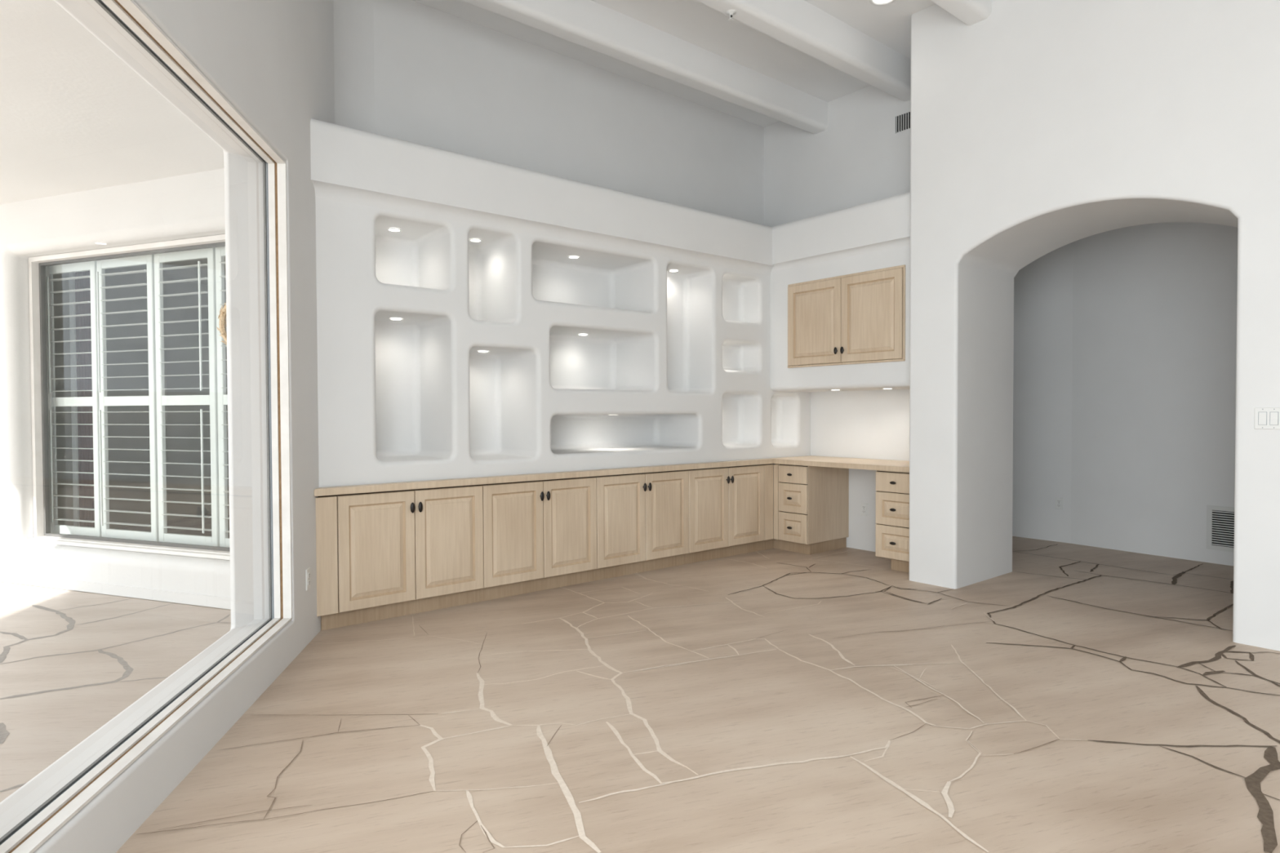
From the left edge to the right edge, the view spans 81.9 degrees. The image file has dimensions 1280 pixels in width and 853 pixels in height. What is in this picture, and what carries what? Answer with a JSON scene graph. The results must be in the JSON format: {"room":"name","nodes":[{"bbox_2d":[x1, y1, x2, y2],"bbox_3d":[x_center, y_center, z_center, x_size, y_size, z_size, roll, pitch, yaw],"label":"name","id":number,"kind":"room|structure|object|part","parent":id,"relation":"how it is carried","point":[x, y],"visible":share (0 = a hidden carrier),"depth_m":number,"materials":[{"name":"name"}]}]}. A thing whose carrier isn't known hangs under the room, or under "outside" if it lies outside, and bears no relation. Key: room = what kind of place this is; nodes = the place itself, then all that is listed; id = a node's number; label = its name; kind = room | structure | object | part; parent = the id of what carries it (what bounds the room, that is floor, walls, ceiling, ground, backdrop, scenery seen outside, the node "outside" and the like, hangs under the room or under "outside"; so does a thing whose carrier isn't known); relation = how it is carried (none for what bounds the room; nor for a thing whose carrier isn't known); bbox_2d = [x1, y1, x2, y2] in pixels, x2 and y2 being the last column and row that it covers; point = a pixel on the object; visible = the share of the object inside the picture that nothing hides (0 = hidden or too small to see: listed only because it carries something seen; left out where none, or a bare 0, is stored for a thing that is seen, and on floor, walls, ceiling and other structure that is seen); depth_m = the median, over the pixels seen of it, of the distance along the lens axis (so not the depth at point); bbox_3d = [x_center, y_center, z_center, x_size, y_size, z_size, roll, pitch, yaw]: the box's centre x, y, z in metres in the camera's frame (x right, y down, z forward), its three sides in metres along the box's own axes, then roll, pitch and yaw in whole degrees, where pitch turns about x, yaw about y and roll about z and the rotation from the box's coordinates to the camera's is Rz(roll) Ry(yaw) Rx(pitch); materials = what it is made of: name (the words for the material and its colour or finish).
{"room":"living room","nodes":[
{"label":"living room","id":0,"kind":"room"},
{"bbox_2d":[75,271,94,527],"bbox_3d":[-4.543,-0.154,6.104,0.290,2.580,0.060,0,1,21],"label":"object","id":1,"kind":"object","parent":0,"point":[82,283],"visible":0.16,"depth_m":6.10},
{"bbox_2d":[0,0,224,204],"bbox_3d":[-3.165,-1.637,-1.323,4.337,0.230,16.465,0,1,-9],"label":"ceiling","id":2,"kind":"structure","parent":0,"point":[75,117],"depth_m":3.89,"materials":[{"name":"paint"}]},
{"bbox_2d":[0,168,230,597],"bbox_3d":[-6.278,-0.315,6.243,8.860,2.950,0.300,0,1,21],"label":"wall","id":3,"kind":"structure","parent":0,"point":[188,206],"depth_m":5.28,"materials":[{"name":"paint"}]},
{"bbox_2d":[0,571,231,609],"bbox_3d":[-6.340,1.126,6.149,8.820,0.072,0.038,0,1,21],"label":"baseboard","id":4,"kind":"structure","parent":3,"relation":"attached to","point":[215,602],"depth_m":5.10,"materials":[{"name":"paint"}]},
{"bbox_2d":[28,234,230,559],"bbox_3d":[-3.558,-0.199,5.240,2.294,2.162,0.125,0,1,21],"label":"window","id":5,"kind":"structure","parent":3,"relation":"in","point":[37,264],"depth_m":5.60,"materials":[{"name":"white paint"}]},
{"bbox_2d":[46,260,101,537],"bbox_3d":[-4.372,-0.206,5.683,0.575,2.130,0.084,0,1,21],"label":"window shutter","id":6,"kind":"object","parent":5,"relation":"attached to","point":[91,266],"visible":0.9,"depth_m":5.66,"materials":[{"name":"white paint"}]},
{"bbox_3d":[-4.576,-0.706,5.709,0.010,0.900,0.010,0,1,21],"label":"tilt rod","id":7,"kind":"part","parent":6,"relation":"part of","materials":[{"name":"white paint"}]},
{"bbox_3d":[-4.572,0.308,5.729,0.010,0.870,0.010,0,1,21],"label":"tilt rod","id":8,"kind":"part","parent":6,"relation":"part of","materials":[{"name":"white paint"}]},
{"bbox_2d":[68,272,79,526],"bbox_3d":[-4.707,-0.200,6.170,0.055,2.690,0.060,0,1,21],"label":"shutter tilt rod","id":9,"kind":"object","parent":5,"relation":"attached to","point":[71,282],"depth_m":6.14,"materials":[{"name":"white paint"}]},
{"bbox_2d":[96,253,159,542],"bbox_3d":[-3.805,-0.204,5.479,0.590,2.130,0.084,0,1,19],"label":"window shutter","id":10,"kind":"object","parent":5,"relation":"attached to","point":[104,401],"visible":0.79,"depth_m":5.46,"materials":[{"name":"white paint"}]},
{"bbox_3d":[-4.044,-0.704,5.510,0.010,0.900,0.010,0,1,21],"label":"tilt rod","id":11,"kind":"part","parent":10,"relation":"part of","materials":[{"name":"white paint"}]},
{"bbox_3d":[-4.040,0.310,5.530,0.010,0.870,0.010,0,1,21],"label":"tilt rod","id":12,"kind":"part","parent":10,"relation":"part of","materials":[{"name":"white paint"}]},
{"bbox_3d":[-3.560,0.868,5.245,2.292,0.028,0.090,0,1,21],"label":"sill","id":13,"kind":"part","parent":5,"relation":"part of","materials":[{"name":"white paint"}]},
{"bbox_2d":[154,247,219,546],"bbox_3d":[-3.237,-0.202,5.258,0.583,2.130,0.084,0,1,21],"label":"window shutter","id":14,"kind":"object","parent":5,"relation":"attached to","point":[209,254],"visible":0.84,"depth_m":5.24,"materials":[{"name":"white paint"}]},
{"bbox_3d":[-3.068,-0.701,5.145,0.010,0.900,0.010,0,1,21],"label":"tilt rod","id":15,"kind":"part","parent":14,"relation":"part of","materials":[{"name":"white paint"}]},
{"bbox_3d":[-3.064,0.314,5.165,0.010,0.870,0.010,0,1,21],"label":"tilt rod","id":16,"kind":"part","parent":14,"relation":"part of","materials":[{"name":"white paint"}]},
{"bbox_2d":[217,302,226,344],"bbox_3d":[-2.701,-0.677,4.919,0.300,0.367,0.097,0,1,24],"label":"wreath","id":17,"kind":"object","parent":5,"relation":"hanging from","point":[222,316],"visible":0.23,"depth_m":4.93,"materials":[{"name":"wicker"}]},
{"bbox_2d":[215,246,229,547],"bbox_3d":[-2.672,-0.200,5.046,0.585,2.130,0.084,0,1,21],"label":"window shutter","id":18,"kind":"object","parent":5,"relation":"attached to","point":[222,397],"visible":0.25,"depth_m":5.13,"materials":[{"name":"white paint"}]},
{"bbox_2d":[333,0,374,133],"bbox_3d":[-1.932,-2.370,4.870,0.189,1.240,0.503,0,1,21],"label":"wall","id":19,"kind":"structure","parent":0,"point":[353,20],"depth_m":4.89,"materials":[{"name":"white paint"}]},
{"bbox_2d":[0,0,334,852],"bbox_3d":[-1.353,-0.889,0.222,0.270,4.300,9.500,0,1,-9],"label":"wall window","id":20,"kind":"structure","parent":19,"relation":"in","point":[272,60],"depth_m":3.61,"materials":[{"name":"white paint"}]},
{"bbox_2d":[0,0,292,852],"bbox_3d":[-1.657,-0.153,2.636,0.106,2.319,2.231,0,1,-9],"label":"window","id":21,"kind":"structure","parent":20,"relation":"attached to","point":[31,833],"depth_m":3.21,"materials":[{"name":"white paint"}]},
{"bbox_2d":[306,567,311,591],"bbox_3d":[-1.809,0.832,4.026,0.009,0.115,0.070,0,1,-9],"label":"wall outlet","id":22,"kind":"object","parent":20,"relation":"attached to","point":[308,571],"visible":1,"depth_m":4.01,"materials":[{"name":"white plastic"}]},
{"bbox_2d":[310,118,774,275],"bbox_3d":[-0.337,-1.569,5.810,4.690,0.428,0.675,-1,1,-39],"label":"wall","id":23,"kind":"structure","parent":0,"point":[348,164],"depth_m":4.98,"materials":[{"name":"white paint"}]},
{"bbox_2d":[315,196,810,487],"bbox_3d":[-0.308,-0.559,5.878,4.590,1.833,0.565,-1,1,-39],"label":"niches","id":24,"kind":"object","parent":23,"relation":"in","point":[682,358],"visible":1,"depth_m":5.36,"materials":[{"name":"white paint"}]},
{"bbox_2d":[387,227,400,231],"bbox_3d":[-1.610,-1.288,4.835,0.087,0.005,0.087,-1,1,-39],"label":"puck light","id":25,"kind":"object","parent":24,"relation":"attached to","point":[392,229],"visible":1,"depth_m":4.83,"materials":[{"name":"white metal"}]},
{"bbox_2d":[389,318,403,319],"bbox_3d":[-1.618,-0.712,4.895,0.087,0.005,0.087,-1,1,-39],"label":"puck light","id":26,"kind":"object","parent":24,"relation":"attached to","point":[389,318],"visible":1,"depth_m":4.89,"materials":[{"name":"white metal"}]},
{"bbox_2d":[469,238,481,242],"bbox_3d":[-1.160,-1.313,5.207,0.087,0.005,0.087,-1,1,-39],"label":"puck light","id":27,"kind":"object","parent":24,"relation":"attached to","point":[474,240],"visible":1,"depth_m":5.20,"materials":[{"name":"white metal"}]},
{"bbox_2d":[568,255,579,258],"bbox_3d":[-0.513,-1.310,5.712,0.087,0.005,0.087,-1,1,-39],"label":"puck light","id":28,"kind":"object","parent":24,"relation":"attached to","point":[571,256],"visible":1,"depth_m":5.71,"materials":[{"name":"white metal"}]},
{"bbox_2d":[668,269,679,271],"bbox_3d":[0.288,-1.327,6.291,0.087,0.005,0.087,-1,1,-39],"label":"puck light","id":29,"kind":"object","parent":24,"relation":"attached to","point":[672,270],"visible":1,"depth_m":6.27,"materials":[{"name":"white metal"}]},
{"bbox_2d":[373,0,763,225],"bbox_3d":[-0.505,-1.012,6.234,4.650,4.300,0.190,-1,1,-39],"label":"wall","id":30,"kind":"structure","parent":0,"point":[442,80],"depth_m":5.91,"materials":[{"name":"white paint"}]},
{"bbox_2d":[412,0,935,127],"bbox_3d":[1.060,-2.988,0.754,9.712,0.144,10.700,-1,1,-39],"label":"ceiling","id":31,"kind":"structure","parent":0,"point":[691,21],"depth_m":5.72,"materials":[{"name":"white paint"}]},
{"bbox_2d":[869,0,895,5],"bbox_3d":[1.704,-3.045,5.160,0.196,0.100,0.196,-1,1,-39],"label":"recessed light","id":32,"kind":"object","parent":31,"relation":"in","point":[879,2],"visible":1,"depth_m":5.22,"materials":[{"name":"white metal"}]},
{"bbox_2d":[112,514,1279,852],"bbox_3d":[0.171,1.242,3.647,11.152,0.130,15.792,-1,1,-39],"label":"floor","id":33,"kind":"structure","parent":0,"point":[1076,698],"depth_m":2.99,"materials":[{"name":"stone"}]},
{"bbox_2d":[315,484,483,630],"bbox_3d":[-1.609,0.779,4.739,1.048,0.786,0.611,-1,1,-39],"label":"base cabinet","id":34,"kind":"object","parent":33,"relation":"on","point":[380,555],"visible":1,"depth_m":4.50,"materials":[{"name":"brown wood"}]},
{"bbox_3d":[-1.802,0.744,4.239,0.118,0.678,0.018,-1,1,-39],"label":"filler panel","id":35,"kind":"part","parent":34,"relation":"part of","materials":[{"name":"brown wood"}]},
{"bbox_3d":[-1.574,0.739,4.425,0.458,0.678,0.020,-1,1,-39],"label":"door","id":36,"kind":"part","parent":34,"relation":"part of","materials":[{"name":"brown wood"}]},
{"bbox_3d":[-1.399,0.498,4.531,0.029,0.066,0.032,-1,1,-39],"label":"knob","id":37,"kind":"part","parent":34,"relation":"part of","materials":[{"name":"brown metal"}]},
{"bbox_3d":[-1.360,0.498,4.563,0.029,0.066,0.032,-1,1,-39],"label":"knob","id":38,"kind":"part","parent":34,"relation":"part of","materials":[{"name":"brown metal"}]},
{"bbox_3d":[-1.215,0.732,4.719,0.460,0.678,0.020,-1,1,-39],"label":"door","id":39,"kind":"part","parent":34,"relation":"part of","materials":[{"name":"brown wood"}]},
{"bbox_2d":[480,476,596,601],"bbox_3d":[-0.846,0.764,5.364,0.922,0.786,0.611,-1,1,-39],"label":"base cabinet","id":40,"kind":"object","parent":33,"relation":"on","point":[540,535],"visible":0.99,"depth_m":5.13,"materials":[{"name":"brown wood"}]},
{"bbox_3d":[-0.856,0.725,5.013,0.459,0.678,0.020,-1,1,-39],"label":"door","id":41,"kind":"part","parent":40,"relation":"part of","materials":[{"name":"brown wood"}]},
{"bbox_3d":[-0.681,0.484,5.119,0.029,0.066,0.032,-1,1,-39],"label":"knob","id":42,"kind":"part","parent":40,"relation":"part of","materials":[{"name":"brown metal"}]},
{"bbox_3d":[-0.642,0.483,5.151,0.029,0.066,0.032,-1,1,-39],"label":"knob","id":43,"kind":"part","parent":40,"relation":"part of","materials":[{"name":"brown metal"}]},
{"bbox_3d":[-0.499,0.718,5.305,0.456,0.678,0.020,-1,1,-39],"label":"door","id":44,"kind":"part","parent":40,"relation":"part of","materials":[{"name":"brown wood"}]},
{"bbox_2d":[592,470,688,581],"bbox_3d":[-0.130,0.750,5.950,0.925,0.786,0.611,-1,1,-39],"label":"base cabinet","id":45,"kind":"object","parent":33,"relation":"on","point":[642,519],"visible":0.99,"depth_m":5.72,"materials":[{"name":"brown wood"}]},
{"bbox_3d":[-0.140,0.711,5.599,0.463,0.678,0.020,-1,1,-39],"label":"door","id":46,"kind":"part","parent":45,"relation":"part of","materials":[{"name":"brown wood"}]},
{"bbox_3d":[0.036,0.470,5.707,0.029,0.066,0.032,-1,1,-39],"label":"knob","id":47,"kind":"part","parent":45,"relation":"part of","materials":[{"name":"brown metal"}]},
{"bbox_3d":[0.075,0.469,5.739,0.029,0.066,0.032,-1,1,-39],"label":"knob","id":48,"kind":"part","parent":45,"relation":"part of","materials":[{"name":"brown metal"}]},
{"bbox_3d":[0.218,0.703,5.893,0.455,0.678,0.020,-1,1,-39],"label":"door","id":49,"kind":"part","parent":45,"relation":"part of","materials":[{"name":"brown wood"}]},
{"bbox_2d":[684,463,773,564],"bbox_3d":[0.660,0.734,6.598,1.117,0.786,0.611,-1,1,-39],"label":"base cabinet","id":50,"kind":"object","parent":33,"relation":"on","point":[731,508],"visible":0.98,"depth_m":6.34,"materials":[{"name":"brown wood"}]},
{"bbox_3d":[0.575,0.696,6.185,0.461,0.678,0.020,-1,1,-39],"label":"door","id":51,"kind":"part","parent":50,"relation":"part of","materials":[{"name":"brown wood"}]},
{"bbox_3d":[0.933,0.689,6.479,0.457,0.678,0.020,-1,1,-39],"label":"door","id":52,"kind":"part","parent":50,"relation":"part of","materials":[{"name":"brown wood"}]},
{"bbox_3d":[1.160,0.684,6.667,0.120,0.678,0.016,-1,1,-39],"label":"filler panel","id":53,"kind":"part","parent":50,"relation":"part of","materials":[{"name":"brown wood"}]},
{"bbox_2d":[773,463,848,555],"bbox_3d":[1.538,0.727,6.762,0.649,0.786,0.428,-1,1,-39],"label":"drawer pedestal","id":54,"kind":"object","parent":33,"relation":"on","point":[811,503],"visible":0.97,"depth_m":6.58,"materials":[{"name":"brown wood"}]},
{"bbox_2d":[314,455,909,496],"bbox_3d":[0.350,0.347,5.099,4.577,0.041,1.490,-1,1,-39],"label":"countertop","id":55,"kind":"structure","parent":54,"relation":"on","point":[809,460],"depth_m":5.55,"materials":[{"name":"brown wood"}]},
{"bbox_3d":[1.236,0.684,6.685,0.018,0.678,0.052,-1,1,-39],"label":"filler panel","id":56,"kind":"part","parent":54,"relation":"part of","materials":[{"name":"brown wood"}]},
{"bbox_3d":[1.354,0.897,6.543,0.018,0.256,0.315,-1,1,-39],"label":"drawer","id":57,"kind":"part","parent":54,"relation":"part of","materials":[{"name":"brown wood"}]},
{"bbox_3d":[1.353,0.636,6.537,0.018,0.256,0.315,-1,1,-39],"label":"drawer","id":58,"kind":"part","parent":54,"relation":"part of","materials":[{"name":"brown wood"}]},
{"bbox_3d":[1.352,0.425,6.533,0.018,0.153,0.315,-1,1,-39],"label":"drawer","id":59,"kind":"part","parent":54,"relation":"part of","materials":[{"name":"brown wood"}]},
{"bbox_2d":[875,470,909,573],"bbox_3d":[2.224,0.741,5.926,0.649,0.786,0.379,-1,1,-39],"label":"drawer pedestal","id":60,"kind":"object","parent":33,"relation":"on","point":[892,488],"visible":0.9,"depth_m":5.77,"materials":[{"name":"brown wood"}]},
{"bbox_3d":[2.004,0.911,5.749,0.018,0.256,0.376,-1,1,-39],"label":"drawer","id":61,"kind":"part","parent":60,"relation":"part of","materials":[{"name":"brown wood"}]},
{"bbox_3d":[2.003,0.649,5.744,0.018,0.256,0.376,-1,1,-39],"label":"drawer","id":62,"kind":"part","parent":60,"relation":"part of","materials":[{"name":"brown wood"}]},
{"bbox_3d":[2.002,0.439,5.740,0.018,0.153,0.376,-1,1,-39],"label":"drawer","id":63,"kind":"part","parent":60,"relation":"part of","materials":[{"name":"brown wood"}]},
{"bbox_2d":[763,84,911,551],"bbox_3d":[1.943,-1.034,6.844,0.130,4.300,2.350,-1,1,-39],"label":"wall","id":64,"kind":"structure","parent":0,"point":[860,157],"depth_m":6.75,"materials":[{"name":"white paint"}]},
{"bbox_2d":[461,0,827,133],"bbox_3d":[-0.184,-2.883,5.438,4.904,0.270,0.180,-1,1,-39],"label":"ceiling beam","id":65,"kind":"structure","parent":64,"relation":"attached to","point":[590,24],"depth_m":5.64,"materials":[{"name":"white paint"}]},
{"bbox_2d":[694,0,911,101],"bbox_3d":[0.202,-2.866,4.533,5.455,0.270,0.180,-1,1,-39],"label":"ceiling beam","id":66,"kind":"structure","parent":64,"relation":"attached to","point":[801,25],"depth_m":5.41,"materials":[{"name":"white paint"}]},
{"bbox_2d":[726,9,736,21],"bbox_3d":[0.604,-2.715,4.878,0.068,0.050,0.068,-1,1,-39],"label":"sprinkler head","id":67,"kind":"object","parent":66,"relation":"attached to","point":[730,12],"visible":1,"depth_m":4.87},
{"bbox_2d":[860,502,867,515],"bbox_3d":[2.027,0.750,6.674,0.009,0.115,0.070,-1,1,-39],"label":"wall outlet","id":68,"kind":"object","parent":64,"relation":"attached to","point":[864,512],"visible":1,"depth_m":6.67,"materials":[{"name":"white plastic"}]},
{"bbox_2d":[894,111,911,133],"bbox_3d":[2.319,-2.604,6.236,0.008,0.148,0.360,-1,1,-39],"label":"air vent","id":69,"kind":"object","parent":64,"relation":"in","point":[902,122],"visible":0.37,"depth_m":6.33,"materials":[{"name":"grey metal"}]},
{"bbox_2d":[769,191,910,391],"bbox_3d":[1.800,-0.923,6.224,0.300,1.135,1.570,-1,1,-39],"label":"wall","id":70,"kind":"structure","parent":0,"point":[890,371],"depth_m":6.22,"materials":[{"name":"white paint"}]},
{"bbox_2d":[787,264,905,368],"bbox_3d":[1.767,-0.884,6.194,0.329,0.739,1.140,-1,1,-39],"label":"upper cabinet","id":71,"kind":"object","parent":70,"relation":"attached to","point":[858,317],"visible":1,"depth_m":6.06,"materials":[{"name":"brown wood"}]},
{"bbox_3d":[1.494,-0.885,6.333,0.020,0.698,0.554,-1,1,-39],"label":"door","id":72,"kind":"part","parent":71,"relation":"part of","materials":[{"name":"brown wood"}]},
{"bbox_3d":[1.629,-0.630,6.135,0.032,0.060,0.032,-1,1,-39],"label":"knob","id":73,"kind":"part","parent":71,"relation":"part of","materials":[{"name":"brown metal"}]},
{"bbox_3d":[1.670,-0.629,6.085,0.032,0.060,0.032,-1,1,-39],"label":"knob","id":74,"kind":"part","parent":71,"relation":"part of","materials":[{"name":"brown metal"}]},
{"bbox_3d":[1.847,-0.877,5.902,0.020,0.698,0.554,-1,1,-39],"label":"door","id":75,"kind":"part","parent":71,"relation":"part of","materials":[{"name":"brown wood"}]},
{"bbox_2d":[772,191,910,226],"bbox_3d":[3.732,-1.901,6.130,2.200,0.150,5.600,-1,1,-39],"label":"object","id":76,"kind":"structure","parent":0,"point":[909,191],"depth_m":6.69,"materials":[{"name":"white paint"}]},
{"bbox_2d":[909,0,1279,651],"bbox_3d":[4.912,-0.910,2.566,0.880,4.200,8.166,-1,1,-39],"label":"wall","id":77,"kind":"structure","parent":0,"point":[1038,128],"depth_m":4.69,"materials":[{"name":"white paint"}]},
{"bbox_2d":[930,0,991,25],"bbox_3d":[0.291,-2.844,3.369,5.233,0.270,0.180,-1,1,-39],"label":"ceiling beam","id":78,"kind":"structure","parent":77,"relation":"attached to","point":[971,12],"depth_m":4.88,"materials":[{"name":"white paint"}]},
{"bbox_2d":[1253,407,1279,429],"bbox_3d":[3.291,-0.042,3.863,0.012,0.115,0.116,-1,1,-39],"label":"light switch","id":79,"kind":"object","parent":77,"relation":"attached to","point":[1265,418],"visible":1,"depth_m":3.87,"materials":[{"name":"white plastic"}]},
{"bbox_2d":[1012,222,1237,565],"bbox_3d":[4.325,-0.390,6.706,0.600,3.000,5.500,-1,1,-39],"label":"wall","id":80,"kind":"structure","parent":0,"point":[1125,339],"depth_m":6.54,"materials":[{"name":"white paint"}]},
{"bbox_2d":[1055,497,1062,509],"bbox_3d":[4.005,0.735,7.051,0.009,0.115,0.070,-1,1,-39],"label":"wall outlet","id":81,"kind":"object","parent":80,"relation":"attached to","point":[1059,500],"visible":1,"depth_m":7.05,"materials":[{"name":"white plastic"}]},
{"bbox_2d":[1206,505,1234,552],"bbox_3d":[4.792,0.832,5.910,0.007,0.362,0.422,-1,1,-35],"label":"air vent","id":82,"kind":"object","parent":80,"relation":"in","point":[1220,519],"visible":0.36,"depth_m":6.00,"materials":[{"name":"white metal"}]},
{"label":"outside","id":83,"kind":"structure","parent":0,"visible":0},
{"bbox_2d":[0,581,231,802],"bbox_3d":[-11.264,1.524,-7.913,40.500,0.121,46.000,-1,1,-39],"label":"floor","id":84,"kind":"structure","parent":83,"point":[72,661],"depth_m":3.79,"materials":[{"name":"stone"}]}
]}

